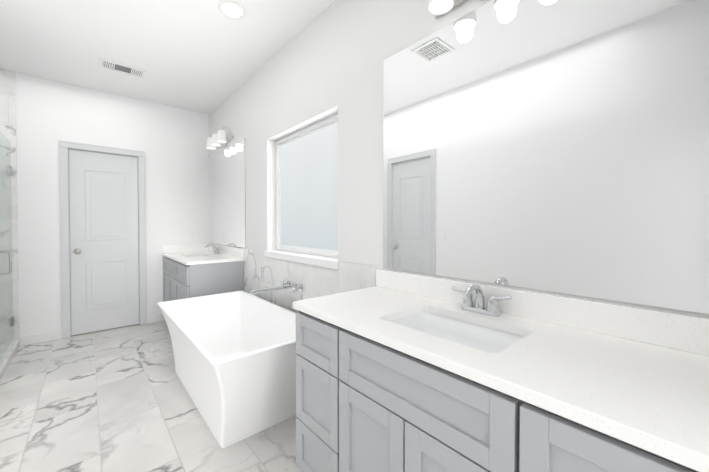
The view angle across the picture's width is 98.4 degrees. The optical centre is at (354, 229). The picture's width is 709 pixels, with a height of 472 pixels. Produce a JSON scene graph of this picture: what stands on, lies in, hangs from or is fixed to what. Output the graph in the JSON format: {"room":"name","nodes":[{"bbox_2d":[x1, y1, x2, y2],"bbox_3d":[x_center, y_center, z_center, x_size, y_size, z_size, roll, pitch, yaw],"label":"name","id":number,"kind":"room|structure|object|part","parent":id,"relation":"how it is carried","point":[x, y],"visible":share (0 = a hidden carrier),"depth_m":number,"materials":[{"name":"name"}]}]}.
{"room":"bathroom","nodes":[
{"label":"bathroom","id":0,"kind":"room"},
{"bbox_2d":[15,72,208,335],"bbox_3d":[-3.183,-0.206,3.314,2.980,2.740,0.140,-1,1,-41],"label":"wall","id":1,"kind":"structure","parent":0,"point":[170,141],"depth_m":3.41,"materials":[{"name":"white paint"}]},
{"bbox_2d":[0,68,19,345],"bbox_3d":[-3.758,-0.196,2.711,1.040,2.740,0.010,-1,1,-41],"label":"shower wall tile","id":2,"kind":"structure","parent":1,"relation":"attached to","point":[7,107],"depth_m":3.01,"materials":[{"name":"tile"}]},
{"bbox_2d":[20,329,61,345],"bbox_3d":[-3.249,1.117,3.175,0.310,0.100,0.013,-1,1,-41],"label":"baseboard","id":3,"kind":"structure","parent":1,"relation":"attached to","point":[40,337],"depth_m":3.17,"materials":[{"name":"white"}]},
{"bbox_2d":[59,140,146,338],"bbox_3d":[-2.893,0.103,3.559,0.762,2.116,0.161,-1,1,-41],"label":"door frame","id":4,"kind":"structure","parent":1,"relation":"attached to","point":[64,146],"depth_m":3.32,"materials":[{"name":"white paint"}]},
{"bbox_2d":[69,149,138,335],"bbox_3d":[-2.850,0.136,3.511,0.610,2.030,0.110,-1,1,-41],"label":"door","id":5,"kind":"structure","parent":1,"relation":"in","point":[104,249],"depth_m":3.51,"materials":[{"name":"white paint"}]},
{"bbox_3d":[-3.023,0.234,3.338,0.066,0.066,0.075,-1,1,-41],"label":"knob","id":6,"kind":"part","parent":5,"relation":"part of","materials":[{"name":"silver metal"}]},
{"bbox_2d":[147,313,162,323],"bbox_3d":[-2.501,1.107,3.829,0.173,0.100,0.013,-1,1,-41],"label":"baseboard","id":7,"kind":"structure","parent":1,"relation":"attached to","point":[153,318],"depth_m":3.82,"materials":[{"name":"white wood"}]},
{"bbox_2d":[163,244,205,251],"bbox_3d":[-2.225,0.241,4.047,0.537,0.100,0.020,-1,1,-41],"label":"backsplash","id":8,"kind":"structure","parent":1,"relation":"attached to","point":[185,247],"depth_m":4.03,"materials":[{"name":"white stone"}]},
{"bbox_2d":[0,320,302,471],"bbox_3d":[-1.474,1.230,1.642,3.320,0.080,4.940,-1,1,-41],"label":"floor","id":9,"kind":"structure","parent":0,"point":[118,399],"depth_m":1.93,"materials":[{"name":"tile"}]},
{"bbox_2d":[0,339,19,379],"bbox_3d":[-2.993,1.139,2.571,0.100,0.075,1.236,-1,1,-41],"label":"shower curb","id":10,"kind":"object","parent":9,"relation":"on","point":[8,354],"visible":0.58,"depth_m":2.74,"materials":[{"name":"stone"}]},
{"bbox_2d":[0,132,15,358],"bbox_3d":[-2.985,0.119,2.562,0.136,1.945,1.234,-1,1,-41],"label":"glass","id":11,"kind":"object","parent":10,"relation":"on","point":[9,172],"visible":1,"depth_m":2.80,"materials":[{"name":"clear glass"}]},
{"bbox_2d":[163,256,243,301],"bbox_3d":[-1.811,0.744,3.596,0.559,0.832,1.256,-1,1,-41],"label":"bathroom vanity","id":12,"kind":"object","parent":9,"relation":"on","point":[193,270],"depth_m":3.15,"materials":[{"name":"grey wood"}]},
{"bbox_2d":[162,252,243,263],"bbox_3d":[-1.810,0.314,3.584,0.566,0.030,1.266,-1,1,-41],"label":"countertop","id":13,"kind":"structure","parent":12,"relation":"on","point":[186,257],"depth_m":3.35,"materials":[{"name":"white stone"}]},
{"bbox_2d":[198,252,205,255],"bbox_3d":[-1.906,0.394,3.679,0.360,0.157,0.515,-1,1,-41],"label":"sink","id":14,"kind":"object","parent":13,"relation":"in","point":[199,253],"depth_m":3.93,"materials":[{"name":"white ceramic"}]},
{"bbox_2d":[202,244,217,251],"bbox_3d":[-1.777,0.234,3.788,0.147,0.122,0.246,-1,1,-41],"label":"faucet","id":15,"kind":"object","parent":13,"relation":"on","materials":[{"name":"silver metal"}]},
{"bbox_2d":[157,291,296,447],"bbox_3d":[-0.885,0.897,2.232,0.720,0.569,1.520,-1,1,-41],"label":"tub","id":16,"kind":"object","parent":9,"relation":"on","point":[235,353],"visible":0.88,"depth_m":1.87,"materials":[{"name":"white ceramic"}]},
{"bbox_2d":[293,305,708,471],"bbox_3d":[0.387,0.783,1.085,0.559,0.832,1.374,-1,1,-41],"label":"bathroom vanity","id":17,"kind":"object","parent":9,"relation":"on","point":[396,371],"depth_m":0.89,"materials":[{"name":"grey wood"}]},
{"bbox_2d":[293,285,708,468],"bbox_3d":[0.381,0.352,1.079,0.566,0.030,1.384,-1,1,-41],"label":"countertop","id":18,"kind":"structure","parent":17,"relation":"on","point":[657,395],"depth_m":0.77,"materials":[{"name":"white stone"}]},
{"bbox_2d":[385,305,528,352],"bbox_3d":[0.347,0.433,1.105,0.360,0.157,0.515,-1,1,-41],"label":"sink","id":19,"kind":"object","parent":18,"relation":"in","point":[485,335],"depth_m":1.22,"materials":[{"name":"white ceramic"}]},
{"bbox_2d":[449,282,512,316],"bbox_3d":[0.476,0.274,1.214,0.147,0.122,0.246,-1,1,-41],"label":"faucet","id":20,"kind":"object","parent":18,"relation":"on","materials":[{"name":"silver metal"}]},
{"bbox_2d":[0,0,333,114],"bbox_3d":[-1.474,-1.599,1.598,3.320,0.100,4.940,-1,1,-41],"label":"ceiling","id":21,"kind":"structure","parent":0,"point":[207,57],"depth_m":2.55,"materials":[{"name":"white paint"}]},
{"bbox_2d":[99,58,146,78],"bbox_3d":[-2.247,-1.564,2.969,0.360,0.012,0.200,-1,1,-41],"label":"ceiling vent","id":22,"kind":"object","parent":21,"relation":"in","point":[120,68],"visible":1,"depth_m":2.97,"materials":[{"name":"white metal"}]},
{"bbox_2d":[218,0,245,18],"bbox_3d":[-0.863,-1.553,2.161,0.188,0.010,0.188,-1,1,-41],"label":"recessed light","id":23,"kind":"object","parent":21,"relation":"in","point":[232,9],"visible":1,"depth_m":2.15,"materials":[{"name":"white"}]},
{"bbox_2d":[209,0,708,317],"bbox_3d":[-0.428,-0.194,2.535,0.140,2.740,4.940,-1,1,-41],"label":"wall","id":24,"kind":"structure","parent":0,"point":[327,62],"depth_m":2.02,"materials":[{"name":"white paint"}]},
{"bbox_2d":[206,126,233,148],"bbox_3d":[-1.631,-1.106,3.668,0.160,0.190,0.580,-1,1,-41],"label":"sconce","id":25,"kind":"object","parent":24,"relation":"attached to","point":[218,138],"visible":1,"depth_m":3.60,"materials":[{"name":"white glass"}]},
{"bbox_3d":[-1.651,-1.076,3.651,0.108,0.130,0.498,-1,1,-41],"label":"lamp shade","id":26,"kind":"part","parent":25,"relation":"part of","materials":[{"name":"white glass"}]},
{"bbox_2d":[209,138,245,247],"bbox_3d":[-1.588,-0.403,3.746,0.005,1.178,1.275,-1,1,-41],"label":"mirror","id":27,"kind":"object","parent":24,"relation":"attached to","point":[227,225],"visible":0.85,"depth_m":3.65,"materials":[{"name":"silver metal"}]},
{"bbox_2d":[218,245,243,255],"bbox_3d":[-1.605,0.246,3.762,0.020,0.100,1.266,-1,1,-41],"label":"backsplash","id":28,"kind":"structure","parent":24,"relation":"attached to","point":[225,251],"depth_m":3.57,"materials":[{"name":"white stone"}]},
{"bbox_2d":[264,250,337,268],"bbox_3d":[-0.439,0.229,2.499,0.123,0.057,1.110,-1,1,-41],"label":"window sill","id":29,"kind":"structure","parent":24,"relation":"attached to","point":[324,261],"depth_m":2.36,"materials":[{"name":"white"}]},
{"bbox_2d":[276,114,337,257],"bbox_3d":[-0.382,-0.321,2.541,0.050,1.045,1.070,-1,1,-41],"label":"window","id":30,"kind":"structure","parent":24,"relation":"in","point":[307,190],"depth_m":2.53,"materials":[{"name":"white glass"}]},
{"bbox_2d":[244,248,376,312],"bbox_3d":[-0.526,0.689,2.546,0.012,0.975,1.985,-1,1,-41],"label":"tile backsplash","id":31,"kind":"structure","parent":24,"relation":"attached to","point":[261,270],"depth_m":2.45,"materials":[{"name":"tile"}]},
{"bbox_2d":[250,280,302,295],"bbox_3d":[-0.622,0.454,2.363,0.366,0.083,0.273,-1,1,-41],"label":"tub faucet","id":32,"kind":"object","parent":31,"relation":"attached to","point":[288,285],"visible":1,"depth_m":2.38,"materials":[{"name":"silver metal"}]},
{"bbox_2d":[428,0,482,18],"bbox_3d":[0.525,-1.068,1.203,0.160,0.190,0.580,-1,1,-41],"label":"sconce","id":33,"kind":"object","parent":24,"relation":"attached to","point":[437,8],"visible":1,"depth_m":1.35,"materials":[{"name":"white glass"}]},
{"bbox_3d":[0.505,-1.038,1.187,0.108,0.130,0.498,-1,1,-41],"label":"lamp shade","id":34,"kind":"part","parent":33,"relation":"part of","materials":[{"name":"white glass"}]},
{"bbox_2d":[429,0,452,11],"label":"diffuser","id":35,"kind":"object","parent":33,"relation":"attached to","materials":[{"name":"white glass"}]},
{"bbox_2d":[377,269,708,356],"bbox_3d":[0.587,0.284,1.258,0.020,0.100,1.384,-1,1,-41],"label":"backsplash","id":36,"kind":"structure","parent":24,"relation":"attached to","point":[690,333],"depth_m":1.01,"materials":[{"name":"white stone"}]},
{"bbox_2d":[383,0,708,313],"bbox_3d":[0.607,-0.365,1.238,0.005,1.178,1.341,-1,1,-41],"label":"mirror","id":37,"kind":"object","parent":24,"relation":"attached to","point":[559,146],"visible":1,"depth_m":1.09,"materials":[{"name":"silver metal"}]}
]}

